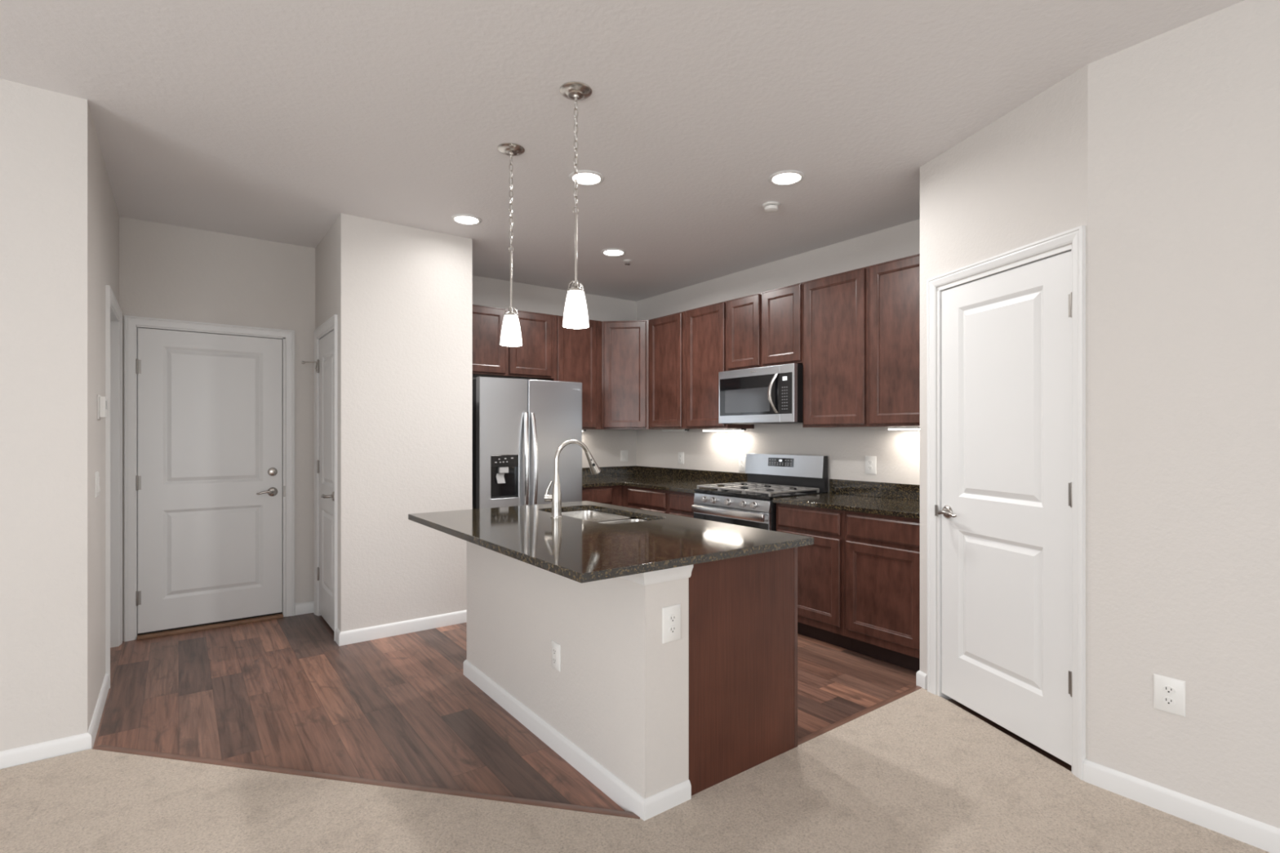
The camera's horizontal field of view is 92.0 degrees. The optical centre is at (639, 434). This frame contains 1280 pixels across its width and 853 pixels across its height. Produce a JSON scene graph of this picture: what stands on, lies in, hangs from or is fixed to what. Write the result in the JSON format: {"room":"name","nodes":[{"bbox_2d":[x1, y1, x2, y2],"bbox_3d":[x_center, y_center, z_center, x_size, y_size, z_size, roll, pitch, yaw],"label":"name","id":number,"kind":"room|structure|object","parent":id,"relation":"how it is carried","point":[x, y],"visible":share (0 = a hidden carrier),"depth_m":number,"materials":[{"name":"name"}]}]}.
{"room":"open-plan kitchen","nodes":[
{"label":"open-plan kitchen","id":0,"kind":"room"},
{"bbox_2d":[0,78,90,751],"bbox_3d":[-3.673,-0.037,1.655,3.293,2.740,0.115,0,0,-37],"label":"wall","id":1,"kind":"structure","parent":0,"point":[45,135],"depth_m":2.52,"materials":[{"name":"grey paint"}]},
{"bbox_2d":[0,673,109,768],"bbox_3d":[-3.870,1.291,1.930,3.307,0.084,0.819,0,0,-37],"label":"baseboard","id":2,"kind":"structure","parent":1,"relation":"attached to","point":[69,744],"depth_m":2.54,"materials":[{"name":"white paint"}]},
{"bbox_2d":[90,112,119,720],"bbox_3d":[-2.918,-0.037,3.298,0.115,2.740,1.615,0,0,-37],"label":"wall","id":3,"kind":"structure","parent":0,"point":[104,216],"depth_m":2.98,"materials":[{"name":"grey paint"}]},
{"bbox_2d":[94,471,100,497],"bbox_3d":[-2.514,0.228,2.865,0.012,0.115,0.120,0,0,-37],"label":"wall switch","id":4,"kind":"object","parent":3,"relation":"attached to","point":[97,489],"visible":1,"depth_m":2.83,"materials":[{"name":"white plastic"}]},
{"bbox_2d":[97,394,106,419],"bbox_3d":[-2.576,-0.132,2.962,0.028,0.116,0.130,0,0,-37],"label":"thermostat","id":5,"kind":"object","parent":3,"relation":"attached to","point":[101,401],"visible":1,"depth_m":2.92,"materials":[{"name":"white plastic"}]},
{"bbox_2d":[105,284,122,688],"bbox_3d":[-3.112,0.273,3.563,0.147,2.120,0.890,0,0,-37],"label":"door","id":6,"kind":"structure","parent":3,"relation":"in","point":[113,313],"depth_m":3.88,"materials":[{"name":"white paint"}]},
{"bbox_2d":[119,216,315,641],"bbox_3d":[-2.936,-0.037,4.365,1.362,2.740,0.115,0,0,-37],"label":"wall","id":7,"kind":"structure","parent":0,"point":[166,271],"depth_m":4.38,"materials":[{"name":"grey paint"}]},
{"bbox_2d":[124,315,294,641],"bbox_3d":[-2.961,0.281,4.305,0.967,2.104,0.180,0,0,-37],"label":"door","id":8,"kind":"structure","parent":7,"relation":"in","point":[209,408],"depth_m":4.26,"materials":[{"name":"white paint"}]},
{"bbox_2d":[294,600,314,615],"bbox_3d":[-2.487,1.291,4.595,0.137,0.084,0.053,0,0,-37],"label":"baseboard","id":9,"kind":"structure","parent":7,"relation":"attached to","point":[301,608],"depth_m":4.60,"materials":[{"name":"white paint"}]},
{"bbox_2d":[315,213,359,631],"bbox_3d":[-2.127,-0.037,4.323,0.115,2.740,0.919,0,0,-37],"label":"wall","id":10,"kind":"structure","parent":0,"point":[337,255],"depth_m":3.96,"materials":[{"name":"grey paint"}]},
{"bbox_2d":[301,314,337,640],"bbox_3d":[-2.182,0.277,4.314,0.215,2.112,0.756,0,0,-37],"label":"door","id":11,"kind":"structure","parent":10,"relation":"in","point":[325,362],"depth_m":4.34,"materials":[{"name":"white paint"}]},
{"bbox_2d":[360,217,472,628],"bbox_3d":[-1.829,-0.037,4.648,0.750,2.740,1.083,0,0,-37],"label":"wall","id":12,"kind":"structure","parent":0,"point":[416,284],"depth_m":4.19,"materials":[{"name":"grey paint"}]},
{"bbox_2d":[335,609,466,645],"bbox_3d":[-1.584,1.291,4.212,0.879,0.084,0.119,0,0,-37],"label":"baseboard","id":13,"kind":"structure","parent":12,"relation":"attached to","point":[354,636],"depth_m":4.12,"materials":[{"name":"white paint"}]},
{"bbox_2d":[472,275,636,467],"bbox_3d":[-1.200,-0.037,5.721,3.043,2.740,0.115,0,0,-37],"label":"wall","id":14,"kind":"structure","parent":0,"point":[604,446],"depth_m":6.17,"materials":[{"name":"grey paint"}]},
{"bbox_2d":[472,304,553,380],"bbox_3d":[-1.230,-0.797,5.423,0.916,0.576,0.323,0,0,-37],"label":"upper cabinet","id":15,"kind":"object","parent":14,"relation":"attached to","point":[532,360],"visible":0.53,"depth_m":5.34,"materials":[{"name":"brown wood"}]},
{"bbox_2d":[545,315,601,429],"bbox_3d":[-0.656,-0.569,5.851,0.514,1.032,0.323,0,0,-37],"label":"upper cabinet","id":16,"kind":"object","parent":14,"relation":"attached to","point":[577,353],"visible":0.5,"depth_m":5.77,"materials":[{"name":"brown wood"}]},
{"bbox_2d":[582,466,635,478],"bbox_3d":[-0.483,0.375,6.170,1.084,0.102,0.020,0,0,-37],"label":"backsplash","id":17,"kind":"structure","parent":14,"relation":"attached to","point":[617,471],"depth_m":6.30,"materials":[{"name":"stone"}]},
{"bbox_2d":[620,449,627,461],"bbox_3d":[-0.160,0.216,6.418,0.094,0.115,0.012,0,0,-37],"label":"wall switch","id":18,"kind":"object","parent":14,"relation":"attached to","point":[624,454],"visible":1,"depth_m":6.41,"materials":[{"name":"white plastic"}]},
{"bbox_2d":[466,541,688,798],"bbox_3d":[-0.394,0.895,2.838,0.199,0.875,1.640,0,0,-37],"label":"wall","id":19,"kind":"structure","parent":0,"point":[620,694],"depth_m":2.38,"materials":[{"name":"grey paint"}]},
{"bbox_2d":[551,640,560,671],"bbox_3d":[-0.359,0.936,2.616,0.009,0.112,0.072,0,0,-37],"label":"wall outlet","id":20,"kind":"object","parent":19,"relation":"attached to","point":[556,647],"visible":1,"depth_m":2.60,"materials":[{"name":"white plastic"}]},
{"bbox_2d":[552,647,555,655],"bbox_3d":[-0.362,0.916,2.614,0.001,0.027,0.029,0,0,-37],"label":"receptacle","id":21,"kind":"object","parent":20,"relation":"attached to","point":[553,648],"depth_m":2.62,"materials":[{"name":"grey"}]},
{"bbox_2d":[552,657,555,664],"bbox_3d":[-0.362,0.956,2.614,0.001,0.027,0.029,0,0,-37],"label":"receptacle","id":22,"kind":"object","parent":20,"relation":"attached to","point":[553,658],"depth_m":2.62,"materials":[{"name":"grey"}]},
{"bbox_2d":[462,659,691,820],"bbox_3d":[-0.400,1.291,2.834,0.213,0.084,1.668,0,0,-37],"label":"baseboard","id":23,"kind":"structure","parent":19,"relation":"attached to","point":[617,790],"depth_m":2.42,"materials":[{"name":"white paint"}]},
{"bbox_2d":[619,564,693,585],"bbox_3d":[-0.402,0.487,2.833,0.224,0.058,1.684,0,0,-37],"label":"trim","id":24,"kind":"structure","parent":19,"relation":"attached to","point":[685,571],"depth_m":2.16,"materials":[{"name":"white paint"}]},
{"bbox_2d":[662,604,680,644],"bbox_3d":[0.114,0.669,2.188,0.082,0.126,0.009,0,0,-37],"label":"wall outlet","id":25,"kind":"object","parent":19,"relation":"attached to","point":[671,615],"visible":1,"depth_m":2.18,"materials":[{"name":"white plastic"}]},
{"bbox_2d":[668,614,675,622],"bbox_3d":[0.116,0.649,2.185,0.034,0.028,0.002,0,0,-37],"label":"receptacle","id":26,"kind":"object","parent":25,"relation":"attached to","point":[672,618],"depth_m":2.18,"materials":[{"name":"grey plastic"}]},
{"bbox_2d":[668,625,675,633],"bbox_3d":[0.116,0.689,2.185,0.034,0.028,0.002,0,0,-37],"label":"receptacle","id":27,"kind":"object","parent":25,"relation":"attached to","point":[672,628],"depth_m":2.18,"materials":[{"name":"grey plastic"}]},
{"bbox_2d":[93,613,1071,811],"bbox_3d":[-0.299,1.393,0.651,7.900,0.120,9.600,0,0,-37],"label":"floor","id":28,"kind":"structure","parent":0,"point":[281,692],"depth_m":3.02,"materials":[{"name":"wood"}]},
{"bbox_2d":[92,744,639,818],"bbox_3d":[-1.144,1.323,2.373,2.341,0.020,0.054,0,0,12],"label":"transition strip","id":29,"kind":"object","parent":28,"relation":"on","point":[106,748],"visible":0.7,"depth_m":2.34,"materials":[{"name":"brown wood"}]},
{"bbox_2d":[472,376,582,509],"bbox_3d":[-1.049,0.444,5.228,0.911,1.778,0.796,0,0,-37],"label":"refrigerator","id":30,"kind":"object","parent":28,"relation":"on","point":[519,425],"visible":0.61,"depth_m":4.90,"materials":[{"name":"silver metal"}]},
{"bbox_2d":[582,485,622,506],"bbox_3d":[-0.536,0.895,5.752,0.492,0.875,0.627,0,0,-37],"label":"base cabinet","id":31,"kind":"object","parent":28,"relation":"on","point":[609,495],"visible":0.07,"depth_m":5.53,"materials":[{"name":"brown wood"}]},
{"bbox_2d":[622,485,668,513],"bbox_3d":[0.273,0.895,5.571,0.628,0.875,0.668,0,0,-37],"label":"base cabinet","id":32,"kind":"object","parent":28,"relation":"on","point":[639,498],"visible":0.12,"depth_m":5.35,"materials":[{"name":"brown wood"}]},
{"bbox_2d":[582,466,747,493],"bbox_3d":[0.012,0.391,5.523,1.104,0.133,1.649,0,0,-37],"label":"countertop","id":33,"kind":"structure","parent":32,"relation":"on","point":[681,480],"depth_m":5.71,"materials":[{"name":"stone"}]},
{"bbox_2d":[561,510,797,795],"bbox_3d":[-0.061,0.895,3.087,0.628,0.876,1.640,0,0,-37],"label":"base cabinet","id":34,"kind":"object","parent":28,"relation":"on","point":[743,611],"visible":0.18,"depth_m":2.40,"materials":[{"name":"brown wood"}]},
{"bbox_2d":[408,500,813,582],"bbox_3d":[-0.263,0.442,2.959,1.133,0.030,1.793,0,0,-37],"label":"countertop","id":35,"kind":"structure","parent":34,"relation":"on","point":[576,549],"depth_m":2.57,"materials":[{"name":"stone"}]},
{"bbox_2d":[544,439,600,517],"bbox_3d":[-0.356,0.225,3.287,0.327,0.404,0.086,0,0,-37],"label":"kitchen faucet","id":36,"kind":"object","parent":35,"relation":"on","point":[555,497],"visible":1,"depth_m":3.21,"materials":[{"name":"grey metal"}]},
{"bbox_2d":[561,510,648,524],"bbox_3d":[-0.228,0.555,3.365,0.408,0.191,0.773,0,0,-37],"label":"sink","id":37,"kind":"object","parent":35,"relation":"in","point":[595,516],"visible":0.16,"depth_m":3.67,"materials":[{"name":"silver metal"}]},
{"bbox_2d":[668,490,694,517],"bbox_3d":[0.585,0.895,5.154,0.628,0.875,0.371,0,0,-37],"label":"base cabinet","id":38,"kind":"object","parent":28,"relation":"on","point":[680,504],"visible":0.09,"depth_m":4.98,"materials":[{"name":"brown wood"}]},
{"bbox_2d":[691,453,827,531],"bbox_3d":[0.883,0.743,4.660,0.684,1.180,0.768,0,0,-37],"label":"gas range","id":39,"kind":"object","parent":28,"relation":"on","point":[770,476],"visible":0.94,"depth_m":4.59,"materials":[{"name":"silver metal"}]},
{"bbox_2d":[693,482,827,499],"bbox_3d":[0.902,0.413,4.675,0.637,0.048,0.768,0,0,-37],"label":"cooktop","id":40,"kind":"object","parent":39,"relation":"in","point":[752,491],"depth_m":4.56,"materials":[{"name":"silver metal"}]},
{"bbox_2d":[776,502,851,650],"bbox_3d":[1.323,0.895,4.166,0.628,0.875,0.538,0,0,-37],"label":"base cabinet","id":41,"kind":"object","parent":28,"relation":"on","point":[821,564],"visible":0.48,"depth_m":3.91,"materials":[{"name":"brown wood"}]},
{"bbox_2d":[797,685,921,745],"bbox_3d":[1.058,1.323,2.933,1.005,0.020,0.054,0,0,-37],"label":"transition strip","id":42,"kind":"object","parent":28,"relation":"on","point":[828,728],"visible":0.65,"depth_m":2.89,"materials":[{"name":"brown wood"}]},
{"bbox_2d":[844,511,919,671],"bbox_3d":[1.649,0.895,3.728,0.628,0.875,0.552,0,0,-37],"label":"base cabinet","id":43,"kind":"object","parent":28,"relation":"on","point":[882,552],"visible":0.52,"depth_m":3.56,"materials":[{"name":"brown wood"}]},
{"bbox_2d":[772,479,919,519],"bbox_3d":[1.481,0.391,3.940,0.644,0.133,1.094,0,0,-37],"label":"countertop","id":44,"kind":"structure","parent":43,"relation":"on","point":[896,500],"depth_m":4.07,"materials":[{"name":"stone"}]},
{"bbox_2d":[0,0,1244,301],"bbox_3d":[-0.299,-1.457,0.651,7.900,0.100,9.600,0,0,-37],"label":"ceiling","id":45,"kind":"structure","parent":0,"point":[268,120],"depth_m":2.65,"materials":[{"name":"white paint"}]},
{"bbox_2d":[450,213,481,225],"bbox_3d":[-1.132,-1.403,4.030,0.194,0.008,0.194,0,0,-37],"label":"recessed light","id":46,"kind":"object","parent":45,"relation":"in","point":[462,219],"visible":1,"depth_m":4.02,"materials":[{"name":"white"}]},
{"bbox_2d":[497,142,524,346],"bbox_3d":[-0.634,-0.925,3.039,0.132,0.964,0.132,0,0,-37],"label":"pendant lamp","id":47,"kind":"object","parent":45,"relation":"hanging from","point":[511,335],"visible":1,"depth_m":3.02,"materials":[{"name":"white glass"}]},
{"bbox_2d":[560,81,591,328],"bbox_3d":[-0.262,-0.925,2.524,0.132,0.964,0.132,0,0,-37],"label":"pendant lamp","id":48,"kind":"object","parent":45,"relation":"hanging from","point":[575,312],"visible":1,"depth_m":2.50,"materials":[{"name":"white glass"}]},
{"bbox_2d":[568,170,604,186],"bbox_3d":[-0.293,-1.403,3.379,0.194,0.008,0.194,0,0,-37],"label":"recessed light","id":49,"kind":"object","parent":45,"relation":"in","point":[588,178],"visible":0.93,"depth_m":3.37,"materials":[{"name":"white paint"}]},
{"bbox_2d":[600,248,626,256],"bbox_3d":[-0.203,-1.403,4.754,0.194,0.008,0.194,0,0,-37],"label":"recessed light","id":50,"kind":"object","parent":45,"relation":"in","point":[611,251],"visible":1,"depth_m":4.75,"materials":[{"name":"white"}]},
{"bbox_2d":[622,259,631,265],"bbox_3d":[-0.101,-1.392,4.991,0.076,0.030,0.076,0,0,-37],"label":"sprinkler","id":51,"kind":"object","parent":45,"relation":"attached to","point":[627,261],"visible":1,"depth_m":4.98,"materials":[{"name":"white plastic"}]},
{"bbox_2d":[762,201,779,213],"bbox_3d":[0.801,-1.387,3.774,0.104,0.040,0.104,0,0,-37],"label":"smoke detector","id":52,"kind":"object","parent":45,"relation":"attached to","point":[770,206],"visible":1,"depth_m":3.74,"materials":[{"name":"white plastic"}]},
{"bbox_2d":[768,170,804,186],"bbox_3d":[0.801,-1.403,3.378,0.194,0.008,0.194,0,0,-37],"label":"recessed light","id":53,"kind":"object","parent":45,"relation":"in","point":[782,178],"visible":1,"depth_m":3.37,"materials":[{"name":"white"}]},
{"bbox_2d":[0,688,1271,852],"bbox_3d":[-0.065,1.323,-0.319,6.715,0.020,7.366,0,0,-37],"label":"floor","id":54,"kind":"structure","parent":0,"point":[917,772],"depth_m":2.17,"materials":[{"name":"beige carpet"}]},
{"bbox_2d":[636,218,919,493],"bbox_3d":[1.096,-0.037,5.094,0.115,2.740,3.638,0,0,-37],"label":"wall","id":55,"kind":"structure","parent":0,"point":[897,452],"depth_m":4.83,"materials":[{"name":"grey paint"}]},
{"bbox_2d":[601,320,653,430],"bbox_3d":[-0.107,-0.569,6.077,0.632,1.032,0.620,0,0,-37],"label":"upper cabinet","id":56,"kind":"object","parent":55,"relation":"attached to","point":[624,344],"visible":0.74,"depth_m":5.85,"materials":[{"name":"brown wood"}]},
{"bbox_2d":[648,311,688,429],"bbox_3d":[0.357,-0.569,5.705,0.334,1.032,0.526,0,0,-37],"label":"upper cabinet","id":57,"kind":"object","parent":55,"relation":"attached to","point":[667,334],"visible":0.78,"depth_m":5.59,"materials":[{"name":"brown wood"}]},
{"bbox_2d":[662,429,688,431],"bbox_3d":[0.339,-0.042,5.847,0.060,0.020,0.355,0,0,-37],"label":"light bar","id":58,"kind":"object","parent":57,"relation":"attached to","point":[663,430],"visible":0.98,"depth_m":5.81,"materials":[{"name":"white plastic"}]},
{"bbox_2d":[662,431,687,431],"bbox_3d":[0.329,-0.036,5.861,0.048,0.008,0.312,0,0,-37],"label":"diffuser","id":59,"kind":"object","parent":58,"relation":"attached to","point":[663,431],"depth_m":5.82,"materials":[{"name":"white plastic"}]},
{"bbox_2d":[678,452,684,464],"bbox_3d":[0.391,0.221,5.933,0.009,0.115,0.086,0,0,-37],"label":"wall outlet","id":60,"kind":"object","parent":55,"relation":"attached to","point":[681,455],"visible":1,"depth_m":5.92,"materials":[{"name":"white plastic"}]},
{"bbox_2d":[635,466,747,484],"bbox_3d":[0.446,0.375,5.848,0.020,0.102,1.649,0,0,-37],"label":"backsplash","id":61,"kind":"structure","parent":55,"relation":"attached to","point":[718,477],"depth_m":5.76,"materials":[{"name":"stone"}]},
{"bbox_2d":[685,301,754,429],"bbox_3d":[0.669,-0.569,5.287,0.334,1.032,0.517,0,0,-37],"label":"upper cabinet","id":62,"kind":"object","parent":55,"relation":"attached to","point":[706,326],"visible":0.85,"depth_m":5.18,"materials":[{"name":"brown wood"}]},
{"bbox_2d":[702,428,746,431],"bbox_3d":[0.724,-0.042,5.323,0.060,0.020,0.495,0,0,-37],"label":"light bar","id":63,"kind":"object","parent":62,"relation":"attached to","point":[714,429],"visible":0.89,"depth_m":5.27,"materials":[{"name":"white plastic"}]},
{"bbox_2d":[702,430,743,431],"bbox_3d":[0.714,-0.036,5.338,0.048,0.008,0.452,0,0,-37],"label":"diffuser","id":64,"kind":"object","parent":63,"relation":"attached to","point":[703,430],"depth_m":5.31,"materials":[{"name":"white plastic"}]},
{"bbox_2d":[738,456,746,471],"bbox_3d":[0.873,0.248,5.288,0.009,0.126,0.082,0,0,-37],"label":"wall outlet","id":65,"kind":"object","parent":55,"relation":"attached to","point":[742,460],"visible":0.98,"depth_m":5.28,"materials":[{"name":"white plastic"}]},
{"bbox_2d":[727,282,802,370],"bbox_3d":[1.049,-0.799,4.778,0.334,0.572,0.750,0,0,-37],"label":"upper cabinet","id":66,"kind":"object","parent":55,"relation":"attached to","point":[765,329],"visible":0.8,"depth_m":4.64,"materials":[{"name":"brown wood"}]},
{"bbox_2d":[718,363,803,424],"bbox_3d":[0.999,-0.295,4.739,0.458,0.415,0.756,0,0,-37],"label":"microwave oven","id":67,"kind":"object","parent":66,"relation":"attached to","point":[771,394],"visible":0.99,"depth_m":4.57,"materials":[{"name":"silver metal"}]},
{"bbox_2d":[802,266,875,427],"bbox_3d":[1.429,-0.569,4.268,0.334,1.032,0.522,0,0,-37],"label":"upper cabinet","id":68,"kind":"object","parent":55,"relation":"attached to","point":[835,308],"visible":0.84,"depth_m":4.15,"materials":[{"name":"brown wood"}]},
{"bbox_2d":[865,455,876,474],"bbox_3d":[1.606,0.210,4.306,0.009,0.127,0.086,0,0,-37],"label":"wall outlet","id":69,"kind":"object","parent":55,"relation":"attached to","point":[870,461],"visible":1,"depth_m":4.30,"materials":[{"name":"white plastic"}]},
{"bbox_2d":[829,479,919,500],"bbox_3d":[1.731,0.375,4.127,0.020,0.102,1.094,0,0,-37],"label":"backsplash","id":70,"kind":"structure","parent":55,"relation":"attached to","point":[875,489],"depth_m":4.25,"materials":[{"name":"stone"}]},
{"bbox_2d":[868,253,919,426],"bbox_3d":[1.759,-0.569,3.827,0.334,1.032,0.578,0,0,-37],"label":"upper cabinet","id":71,"kind":"object","parent":55,"relation":"attached to","point":[894,286],"visible":0.44,"depth_m":3.81,"materials":[{"name":"brown wood"}]},
{"bbox_2d":[887,426,919,430],"bbox_3d":[1.804,-0.042,3.877,0.060,0.020,0.515,0,0,-37],"label":"light bar","id":72,"kind":"object","parent":71,"relation":"attached to","point":[888,428],"visible":0.28,"depth_m":3.97,"materials":[{"name":"white plastic"}]},
{"bbox_2d":[888,428,919,430],"bbox_3d":[1.793,-0.036,3.891,0.048,0.008,0.472,0,0,-37],"label":"diffuser","id":73,"kind":"object","parent":72,"relation":"attached to","point":[888,428],"depth_m":3.98,"materials":[{"name":"white plastic"}]},
{"bbox_2d":[920,64,1087,759],"bbox_3d":[1.709,-0.037,3.066,0.554,2.740,1.399,0,0,15],"label":"wall","id":74,"kind":"structure","parent":0,"point":[1020,180],"depth_m":2.73,"materials":[{"name":"grey paint"}]},
{"bbox_2d":[915,670,927,688],"bbox_3d":[1.588,1.279,3.311,0.335,0.084,0.067,0,0,-37],"label":"baseboard","id":75,"kind":"structure","parent":74,"relation":"attached to","point":[921,677],"depth_m":3.22,"materials":[{"name":"white paint"}]},
{"bbox_2d":[927,225,1085,780],"bbox_3d":[1.617,0.268,2.770,0.180,2.130,0.846,0,0,-14],"label":"door","id":76,"kind":"structure","parent":74,"relation":"in","point":[1006,344],"depth_m":2.69,"materials":[{"name":"white paint"}]},
{"bbox_2d":[1087,0,1279,828],"bbox_3d":[3.170,-0.037,0.471,0.115,2.740,4.762,0,0,-37],"label":"wall","id":77,"kind":"structure","parent":0,"point":[1184,121],"depth_m":2.12,"materials":[{"name":"grey paint"}]},
{"bbox_2d":[1153,673,1185,716],"bbox_3d":[1.840,0.905,2.149,0.009,0.122,0.086,0,0,-37],"label":"wall outlet","id":78,"kind":"object","parent":77,"relation":"attached to","point":[1169,693],"visible":1,"depth_m":2.15,"materials":[{"name":"white plastic"}]},
{"bbox_2d":[1162,685,1175,693],"bbox_3d":[1.837,0.885,2.147,0.002,0.028,0.034,0,0,-37],"label":"receptacle","id":79,"kind":"object","parent":78,"relation":"attached to","point":[1166,689],"depth_m":2.15,"materials":[{"name":"grey plastic"}]},
{"bbox_2d":[1162,696,1175,705],"bbox_3d":[1.837,0.924,2.147,0.002,0.028,0.034,0,0,-37],"label":"receptacle","id":80,"kind":"object","parent":78,"relation":"attached to","point":[1166,700],"depth_m":2.15,"materials":[{"name":"grey plastic"}]},
{"bbox_2d":[1082,758,1279,852],"bbox_3d":[3.115,1.275,0.443,0.020,0.084,4.783,0,0,-37],"label":"baseboard","id":81,"kind":"structure","parent":77,"relation":"attached to","point":[1252,832],"depth_m":2.11,"materials":[{"name":"white paint"}]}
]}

